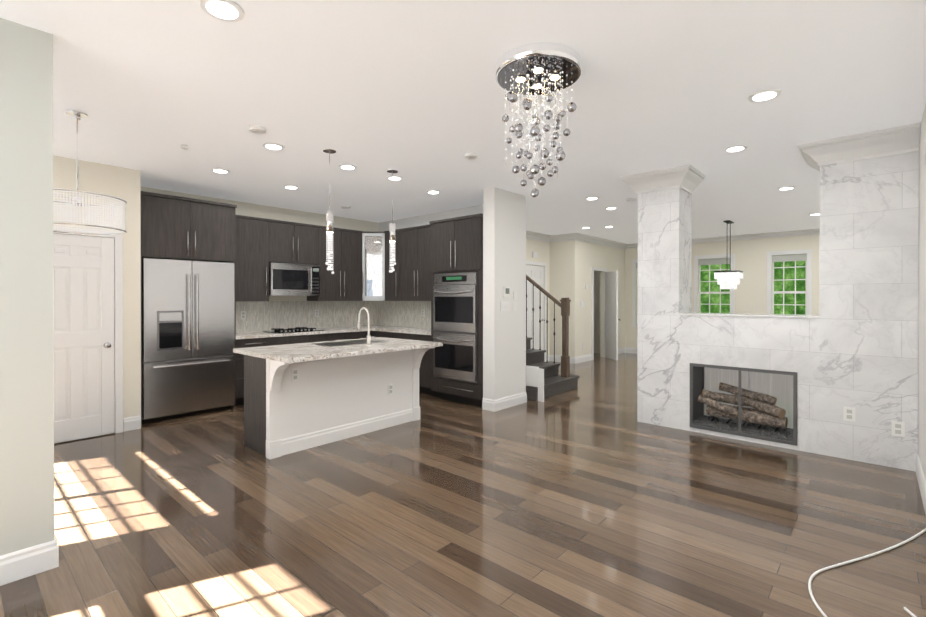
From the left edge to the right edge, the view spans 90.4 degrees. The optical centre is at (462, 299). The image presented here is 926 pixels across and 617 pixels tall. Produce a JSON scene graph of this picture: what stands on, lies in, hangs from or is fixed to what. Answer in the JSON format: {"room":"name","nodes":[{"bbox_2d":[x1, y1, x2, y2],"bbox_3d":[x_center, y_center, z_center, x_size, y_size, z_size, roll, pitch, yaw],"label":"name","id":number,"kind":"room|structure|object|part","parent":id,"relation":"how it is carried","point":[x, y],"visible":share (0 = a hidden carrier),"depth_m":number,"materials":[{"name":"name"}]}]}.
{"room":"kitchen","nodes":[
{"label":"kitchen","id":0,"kind":"room"},
{"bbox_2d":[0,18,53,555],"bbox_3d":[-2.608,0.010,1.999,0.120,2.800,1.230,0,0,42],"label":"wall","id":1,"kind":"structure","parent":0,"point":[26,326],"depth_m":2.34,"materials":[{"name":"grey paint"}]},
{"bbox_2d":[0,536,58,585],"bbox_3d":[-2.603,1.339,2.010,0.152,0.142,1.246,0,0,42],"label":"baseboard","id":2,"kind":"structure","parent":1,"relation":"attached to","point":[26,562],"depth_m":2.34,"materials":[{"name":"white wood"}]},
{"bbox_2d":[53,155,140,443],"bbox_3d":[-4.565,0.002,4.438,0.850,2.800,2.248,0,0,42],"label":"wall","id":3,"kind":"structure","parent":0,"point":[123,183],"depth_m":4.89,"materials":[{"name":"white paint"}]},
{"bbox_2d":[53,226,122,442],"bbox_3d":[-3.818,0.346,4.549,0.111,2.110,0.750,0,0,42],"label":"pantry door","id":4,"kind":"structure","parent":3,"relation":"in","point":[88,326],"depth_m":4.63,"materials":[{"name":"white wood"}]},
{"bbox_2d":[123,416,140,431],"bbox_3d":[-3.549,1.329,4.929,0.020,0.142,0.150,0,0,42],"label":"baseboard","id":5,"kind":"structure","parent":3,"relation":"attached to","point":[131,423],"depth_m":4.92,"materials":[{"name":"white wood"}]},
{"bbox_2d":[140,186,378,300],"bbox_3d":[-1.098,-0.013,9.053,0.150,2.800,14.050,0,0,42],"label":"wall","id":6,"kind":"structure","parent":0,"point":[266,212],"depth_m":7.09,"materials":[{"name":"white paint"}]},
{"bbox_2d":[140,191,235,262],"bbox_3d":[-3.513,-0.845,5.733,0.681,0.723,0.995,0,0,42],"label":"upper cabinet","id":7,"kind":"object","parent":6,"relation":"attached to","point":[172,227],"depth_m":5.47,"materials":[{"name":"brown wood"}]},
{"bbox_2d":[235,215,271,298],"bbox_3d":[-3.084,-0.576,6.459,0.350,1.139,0.598,0,0,42],"label":"upper cabinet","id":8,"kind":"object","parent":6,"relation":"attached to","point":[253,234],"depth_m":6.38,"materials":[{"name":"brown wood"}]},
{"bbox_2d":[272,219,319,262],"bbox_3d":[-2.636,-0.843,6.958,0.350,0.609,0.780,0,0,42],"label":"upper cabinet","id":9,"kind":"object","parent":6,"relation":"attached to","point":[300,242],"depth_m":6.85,"materials":[{"name":"brown wood"}]},
{"bbox_2d":[269,262,319,295],"bbox_3d":[-2.595,-0.291,6.923,0.461,0.470,0.770,0,0,42],"label":"microwave","id":10,"kind":"object","parent":9,"relation":"attached to","point":[285,278],"depth_m":6.78,"materials":[{"name":"silver metal"}]},
{"bbox_2d":[304,226,339,298],"bbox_3d":[-2.244,-0.579,7.397,0.350,1.139,0.433,0,0,42],"label":"upper cabinet","id":11,"kind":"object","parent":6,"relation":"attached to","point":[329,282],"depth_m":7.28,"materials":[{"name":"brown wood"}]},
{"bbox_2d":[236,301,430,332],"bbox_3d":[-1.692,0.249,6.692,2.120,0.450,2.800,0,0,42],"label":"backsplash","id":12,"kind":"structure","parent":6,"relation":"attached to","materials":[{"name":"grey tile"}]},
{"bbox_2d":[340,228,363,298],"bbox_3d":[-1.933,-0.580,7.722,0.378,1.139,0.465,0,0,42],"label":"upper cabinet","id":13,"kind":"object","parent":6,"relation":"attached to","point":[351,241],"depth_m":7.59,"materials":[{"name":"brown wood"}]},
{"bbox_2d":[379,204,482,231],"bbox_3d":[-0.365,-0.008,7.463,3.065,2.800,0.120,0,0,42],"label":"wall","id":14,"kind":"structure","parent":0,"point":[415,221],"depth_m":7.56,"materials":[{"name":"white paint"}]},
{"bbox_2d":[360,231,403,302],"bbox_3d":[-1.405,-0.565,7.891,0.312,1.170,0.628,0,0,42],"label":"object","id":15,"kind":"object","parent":14,"relation":"attached to","point":[373,241],"depth_m":7.77,"materials":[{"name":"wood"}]},
{"bbox_3d":[-1.526,-0.565,7.994,0.624,1.170,0.636,0,0,42],"label":"cabinet corner glass","id":16,"kind":"part","parent":15,"relation":"part of","materials":[{"name":"grey"}]},
{"bbox_2d":[384,229,399,298],"bbox_3d":[-1.086,-0.580,7.770,0.457,1.139,0.378,0,0,42],"label":"upper cabinet","id":17,"kind":"object","parent":14,"relation":"attached to","point":[391,280],"depth_m":7.65,"materials":[{"name":"brown wood"}]},
{"bbox_2d":[400,225,427,298],"bbox_3d":[-0.603,-0.579,7.356,0.888,1.139,0.350,0,0,42],"label":"upper cabinet","id":18,"kind":"object","parent":14,"relation":"attached to","point":[413,240],"depth_m":7.27,"materials":[{"name":"brown wood"}]},
{"bbox_2d":[0,353,925,616],"bbox_3d":[1.480,1.455,6.579,7.900,0.120,14.300,0,0,42],"label":"floor","id":19,"kind":"structure","parent":0,"point":[590,496],"depth_m":2.90,"materials":[{"name":"brown wood"}]},
{"bbox_2d":[142,258,234,422],"bbox_3d":[-3.466,0.468,5.695,0.766,1.860,0.981,0,0,42],"label":"refrigerator","id":20,"kind":"object","parent":19,"relation":"on","point":[188,335],"visible":0.94,"depth_m":5.43,"materials":[{"name":"silver metal"}]},
{"bbox_2d":[231,335,279,407],"bbox_3d":[-2.984,0.956,6.374,0.620,0.878,0.598,0,0,42],"label":"base cabinet","id":21,"kind":"object","parent":19,"relation":"on","point":[239,343],"depth_m":6.02,"materials":[{"name":"brown wood"}]},
{"bbox_2d":[235,323,379,338],"bbox_3d":[-2.241,0.501,7.186,0.640,0.058,2.800,0,0,42],"label":"countertop","id":22,"kind":"structure","parent":21,"relation":"on","point":[327,330],"depth_m":6.65,"materials":[{"name":"white stone"}]},
{"bbox_2d":[260,327,323,334],"bbox_3d":[-2.518,0.451,6.857,0.467,0.044,0.740,0,0,42],"label":"cooktop","id":23,"kind":"object","parent":22,"relation":"in","point":[279,330],"depth_m":6.85,"materials":[{"name":"black metal"}]},
{"bbox_2d":[280,335,331,344],"bbox_3d":[-2.536,0.954,6.874,0.620,0.878,0.816,0,0,42],"label":"base cabinet","id":24,"kind":"object","parent":19,"relation":"on","point":[284,339],"depth_m":6.65,"materials":[{"name":"brown wood"}]},
{"bbox_2d":[244,347,434,458],"bbox_3d":[-1.221,0.961,4.808,0.840,0.880,1.792,0,0,42],"label":"kitchen island","id":25,"kind":"object","parent":19,"relation":"on","point":[300,396],"depth_m":4.46,"materials":[{"name":"white wood"}]},
{"bbox_2d":[233,337,442,362],"bbox_3d":[-1.242,0.500,4.819,1.110,0.039,1.810,0,0,42],"label":"island countertop","id":26,"kind":"structure","parent":25,"relation":"on","point":[337,349],"depth_m":4.52,"materials":[{"name":"white stone"}]},
{"bbox_2d":[357,307,376,346],"bbox_3d":[-1.045,0.281,4.932,0.228,0.398,0.102,0,0,42],"label":"faucet","id":27,"kind":"object","parent":26,"relation":"on","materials":[{"name":"silver metal"}]},
{"bbox_2d":[332,331,355,340],"bbox_3d":[-2.129,0.953,7.328,0.620,0.878,0.476,0,0,42],"label":"base cabinet","id":28,"kind":"object","parent":19,"relation":"on","point":[344,335],"depth_m":7.17,"materials":[{"name":"brown wood"}]},
{"bbox_2d":[388,331,411,339],"bbox_3d":[-0.735,0.953,7.298,0.536,0.878,0.620,0,0,42],"label":"base cabinet","id":29,"kind":"object","parent":19,"relation":"on","point":[391,334],"depth_m":7.12,"materials":[{"name":"brown wood"}]},
{"bbox_2d":[412,335,427,393],"bbox_3d":[-0.369,0.954,6.970,0.518,0.878,0.620,0,0,42],"label":"base cabinet","id":30,"kind":"object","parent":19,"relation":"on","point":[423,370],"depth_m":6.75,"materials":[{"name":"brown wood"}]},
{"bbox_2d":[372,327,427,334],"bbox_3d":[-0.742,0.501,7.290,1.502,0.058,0.640,0,0,42],"label":"countertop","id":31,"kind":"structure","parent":30,"relation":"on","point":[403,330],"depth_m":7.24,"materials":[{"name":"white stone"}]},
{"bbox_2d":[428,213,482,406],"bbox_3d":[0.125,0.150,6.424,0.943,2.490,0.770,0,0,42],"label":"tall cabinet","id":32,"kind":"object","parent":19,"relation":"on","point":[429,287],"depth_m":6.12,"materials":[{"name":"brown wood"}]},
{"bbox_2d":[526,275,579,401],"bbox_3d":[0.758,0.138,7.429,2.078,2.508,1.325,0,0,42],"label":"stairs","id":33,"kind":"structure","parent":19,"relation":"on","point":[544,379],"depth_m":7.12,"materials":[{"name":"brown wood"}]},
{"bbox_3d":[0.977,0.042,7.710,1.782,2.318,0.124,0,0,42],"label":"stair balustrade","id":34,"kind":"part","parent":33,"relation":"part of","materials":[{"name":"brown wood"}]},
{"bbox_2d":[808,528,925,616],"bbox_3d":[2.108,1.402,2.355,0.488,0.011,1.654,0,0,42],"label":"cable","id":35,"kind":"object","parent":19,"relation":"on","point":[813,575],"visible":1,"depth_m":2.43,"materials":[{"name":"white plastic"}]},
{"bbox_2d":[0,0,925,243],"bbox_3d":[1.480,-1.465,6.569,7.900,0.120,14.300,0,0,42],"label":"ceiling","id":36,"kind":"structure","parent":0,"point":[411,91],"depth_m":3.17,"materials":[{"name":"white paint"}]},
{"bbox_2d":[53,108,126,234],"bbox_3d":[-2.866,-0.957,3.416,0.592,0.875,0.592,0,0,42],"label":"drum chandelier","id":37,"kind":"object","parent":36,"relation":"hanging from","point":[77,115],"visible":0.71,"depth_m":3.39,"materials":[{"name":"silver metal"}]},
{"bbox_2d":[181,144,187,149],"bbox_3d":[-2.489,-1.379,4.107,0.159,0.036,0.082,0,0,42],"label":"smoke detector","id":38,"kind":"object","parent":36,"relation":"attached to","point":[185,147],"depth_m":4.15,"materials":[{"name":"white plastic"}]},
{"bbox_2d":[211,168,229,173],"bbox_3d":[-2.623,-1.394,4.969,0.205,0.011,0.185,0,0,42],"label":"recessed light","id":39,"kind":"object","parent":36,"relation":"in","point":[217,170],"depth_m":4.96,"materials":[{"name":"white"}]},
{"bbox_2d":[200,0,244,21],"bbox_3d":[-1.144,-1.385,2.187,0.201,0.011,0.188,0,0,42],"label":"recessed light","id":40,"kind":"object","parent":36,"relation":"in","point":[227,10],"depth_m":2.20,"materials":[{"name":"white"}]},
{"bbox_2d":[249,125,265,133],"bbox_3d":[-1.646,-1.378,3.685,0.201,0.036,0.158,0,0,42],"label":"smoke detector","id":41,"kind":"object","parent":36,"relation":"attached to","point":[256,129],"depth_m":3.71,"materials":[{"name":"white plastic"}]},
{"bbox_2d":[262,143,284,149],"bbox_3d":[-1.715,-1.392,4.171,0.202,0.011,0.193,0,0,42],"label":"recessed light","id":42,"kind":"object","parent":36,"relation":"in","point":[272,146],"depth_m":4.17,"materials":[{"name":"white"}]},
{"bbox_2d":[323,147,335,273],"bbox_3d":[-1.242,-0.817,4.284,0.120,1.161,0.120,0,0,42],"label":"pendant light","id":43,"kind":"object","parent":36,"relation":"hanging from","point":[329,220],"visible":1,"depth_m":4.27,"materials":[{"name":"glass"}]},
{"bbox_2d":[341,206,350,208],"bbox_3d":[-1.743,-1.388,6.849,0.230,0.036,0.177,0,0,42],"label":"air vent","id":44,"kind":"object","parent":36,"relation":"attached to","point":[342,207],"depth_m":6.92,"materials":[{"name":"white plastic"}]},
{"bbox_2d":[338,164,356,169],"bbox_3d":[-1.209,-1.394,4.828,0.197,0.011,0.191,0,0,42],"label":"recessed light","id":45,"kind":"object","parent":36,"relation":"in","point":[344,166],"depth_m":4.84,"materials":[{"name":"white"}]},
{"bbox_2d":[387,168,397,272],"bbox_3d":[-0.762,-0.845,4.969,0.120,1.110,0.120,0,0,42],"label":"pendant light","id":46,"kind":"object","parent":36,"relation":"hanging from","point":[392,232],"visible":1,"depth_m":4.95,"materials":[{"name":"glass"}]},
{"bbox_2d":[386,176,402,180],"bbox_3d":[-0.782,-1.395,5.270,0.196,0.011,0.192,0,0,42],"label":"recessed light","id":47,"kind":"object","parent":36,"relation":"in","point":[395,178],"depth_m":5.28,"materials":[{"name":"white"}]},
{"bbox_2d":[465,153,477,159],"bbox_3d":[0.082,-1.380,4.373,0.178,0.036,0.191,0,0,42],"label":"smoke detector","id":48,"kind":"object","parent":36,"relation":"attached to","point":[470,156],"depth_m":4.40,"materials":[{"name":"white plastic"}]},
{"bbox_2d":[495,42,580,197],"bbox_3d":[0.443,-0.996,2.732,0.500,0.792,0.500,0,0,42],"label":"chandelier","id":49,"kind":"object","parent":36,"relation":"hanging from","point":[537,69],"visible":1,"depth_m":2.65,"materials":[{"name":"silver metal"}]},
{"bbox_2d":[626,198,635,201],"bbox_3d":[2.309,-1.386,6.316,0.158,0.036,0.237,0,0,42],"label":"smoke detector","id":50,"kind":"object","parent":36,"relation":"attached to","point":[628,199],"depth_m":6.38,"materials":[{"name":"white plastic"}]},
{"bbox_2d":[714,220,742,288],"bbox_3d":[4.806,-0.798,8.317,0.382,1.225,0.382,0,0,42],"label":"light","id":51,"kind":"object","parent":36,"relation":"hanging from","point":[724,279],"visible":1,"depth_m":8.23,"materials":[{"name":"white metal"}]},
{"bbox_2d":[724,145,746,152],"bbox_3d":[2.506,-1.392,4.233,0.183,0.011,0.212,0,0,42],"label":"recessed light","id":52,"kind":"object","parent":36,"relation":"in","point":[736,148],"depth_m":4.23,"materials":[{"name":"white"}]},
{"bbox_2d":[748,89,780,101],"bbox_3d":[2.045,-1.388,3.122,0.189,0.011,0.205,0,0,42],"label":"recessed light","id":53,"kind":"object","parent":36,"relation":"in","point":[764,95],"depth_m":3.12,"materials":[{"name":"white"}]},
{"bbox_2d":[483,187,525,399],"bbox_3d":[0.605,-0.004,6.110,0.185,2.800,0.840,0,0,42],"label":"wall","id":54,"kind":"structure","parent":0,"point":[504,265],"depth_m":5.88,"materials":[{"name":"white paint"}]},
{"bbox_2d":[482,392,526,411],"bbox_3d":[0.557,1.325,6.049,0.201,0.142,0.712,0,0,42],"label":"baseboard","id":55,"kind":"structure","parent":54,"relation":"attached to","point":[503,403],"depth_m":5.87,"materials":[{"name":"white wood"}]},
{"bbox_2d":[500,302,508,310],"bbox_3d":[0.539,0.087,5.887,0.011,0.120,0.180,0,0,42],"label":"light switch","id":56,"kind":"object","parent":54,"relation":"attached to","point":[504,306],"depth_m":5.87,"materials":[{"name":"white plastic"}]},
{"bbox_2d":[503,287,509,297],"bbox_3d":[0.563,-0.093,5.905,0.023,0.140,0.120,0,0,42],"label":"thermostat","id":57,"kind":"object","parent":54,"relation":"attached to","point":[506,290],"depth_m":5.88,"materials":[{"name":"white plastic"}]},
{"bbox_2d":[526,239,549,354],"bbox_3d":[0.696,-0.013,9.009,0.120,2.800,3.600,0,0,42],"label":"wall","id":58,"kind":"structure","parent":0,"point":[542,248],"depth_m":10.11,"materials":[{"name":"white paint"}]},
{"bbox_2d":[532,252,537,257],"bbox_3d":[1.536,-0.956,9.825,0.033,0.120,0.180,0,0,42],"label":"door chime","id":59,"kind":"object","parent":58,"relation":"attached to","point":[534,254],"depth_m":9.81,"materials":[{"name":"white plastic"}]},
{"bbox_2d":[526,265,544,349],"bbox_3d":[1.517,0.322,9.832,0.121,2.105,0.836,0,0,42],"label":"closet door","id":60,"kind":"structure","parent":58,"relation":"in","point":[535,273],"depth_m":9.94,"materials":[{"name":"white"}]},
{"bbox_2d":[550,241,569,355],"bbox_3d":[2.124,-0.017,10.227,0.620,2.800,0.120,0,0,42],"label":"wall","id":61,"kind":"structure","parent":0,"point":[559,270],"depth_m":10.16,"materials":[{"name":"white paint"}]},
{"bbox_2d":[594,271,599,353],"bbox_3d":[3.189,-0.023,12.052,1.470,2.800,0.100,0,0,42],"label":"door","id":62,"kind":"structure","parent":0,"point":[596,311],"depth_m":11.77,"materials":[{"name":"white wood"}]},
{"bbox_2d":[570,240,624,356],"bbox_3d":[3.247,-0.020,10.926,0.120,2.800,2.660,0,0,42],"label":"wall","id":63,"kind":"structure","parent":0,"point":[585,257],"depth_m":10.37,"materials":[{"name":"white paint"}]},
{"bbox_2d":[548,354,591,363],"bbox_3d":[2.393,1.311,10.343,0.640,0.142,0.925,0,0,42],"label":"baseboard","id":64,"kind":"structure","parent":63,"relation":"attached to","point":[580,359],"depth_m":10.17,"materials":[{"name":"white wood"}]},
{"bbox_2d":[526,231,626,249],"bbox_3d":[2.453,-1.347,10.331,0.734,0.140,4.600,0,0,42],"label":"crown molding","id":65,"kind":"structure","parent":63,"relation":"attached to","point":[572,236],"depth_m":10.11,"materials":[{"name":"white paint"}]},
{"bbox_2d":[605,271,619,359],"bbox_3d":[3.447,0.361,10.657,0.503,2.020,0.442,0,0,42],"label":"room door","id":66,"kind":"structure","parent":63,"relation":"in","point":[611,315],"depth_m":10.61,"materials":[{"name":"white wood"}]},
{"bbox_2d":[618,347,624,353],"bbox_3d":[3.815,1.307,11.465,0.020,0.142,1.105,0,0,42],"label":"baseboard","id":67,"kind":"structure","parent":63,"relation":"attached to","point":[621,350],"depth_m":11.69,"materials":[{"name":"white wood"}]},
{"bbox_2d":[625,234,819,347],"bbox_3d":[5.444,-0.019,10.844,7.200,2.800,0.150,0,0,42],"label":"wall","id":68,"kind":"structure","parent":0,"point":[751,264],"depth_m":10.02,"materials":[{"name":"white paint"}]},
{"bbox_2d":[625,347,636,353],"bbox_3d":[6.067,1.312,10.180,5.080,0.142,0.020,0,0,42],"label":"baseboard","id":69,"kind":"structure","parent":68,"relation":"attached to","point":[631,350],"depth_m":11.75,"materials":[{"name":"white wood"}]},
{"bbox_2d":[626,228,819,248],"bbox_3d":[6.042,-1.362,10.144,5.080,0.110,0.094,0,0,42],"label":"crown molding","id":70,"kind":"structure","parent":68,"relation":"attached to","point":[759,236],"depth_m":9.92,"materials":[{"name":"white paint"}]},
{"bbox_2d":[637,151,918,471],"bbox_3d":[3.000,0.001,4.667,2.288,2.800,0.474,0,0,42],"label":"wall","id":71,"kind":"structure","parent":0,"point":[837,376],"depth_m":4.16,"materials":[{"name":"white stone"}]},
{"bbox_2d":[619,164,705,193],"bbox_3d":[2.316,-1.306,5.276,0.750,0.190,0.750,0,0,42],"label":"crown molding","id":72,"kind":"structure","parent":71,"relation":"attached to","point":[688,178],"depth_m":5.04,"materials":[{"name":"white"}]},
{"bbox_2d":[797,122,919,171],"bbox_3d":[3.558,-1.302,4.162,0.788,0.190,0.750,0,0,42],"label":"crown molding","id":73,"kind":"structure","parent":71,"relation":"attached to","point":[816,155],"depth_m":3.90,"materials":[{"name":"white"}]},
{"bbox_2d":[918,104,925,480],"bbox_3d":[4.263,0.003,4.247,0.150,2.800,14.050,0,0,42],"label":"wall","id":74,"kind":"structure","parent":0,"point":[922,325],"depth_m":3.45,"materials":[{"name":"white paint"}]},
{"bbox_2d":[916,455,925,514],"bbox_3d":[1.655,1.341,1.464,0.020,0.142,6.118,0,0,42],"label":"baseboard","id":75,"kind":"structure","parent":74,"relation":"attached to","point":[921,479],"depth_m":3.34,"materials":[{"name":"white wood"}]},
{"label":"outside","id":76,"kind":"structure","parent":0,"visible":0},
{"bbox_2d":[701,261,805,314],"bbox_3d":[6.269,-0.372,11.613,10.500,5.500,0.001,0,0,42],"label":"window","id":77,"kind":"structure","parent":76,"point":[789,273],"depth_m":10.67,"materials":[{"name":"clear glass"}]}
]}

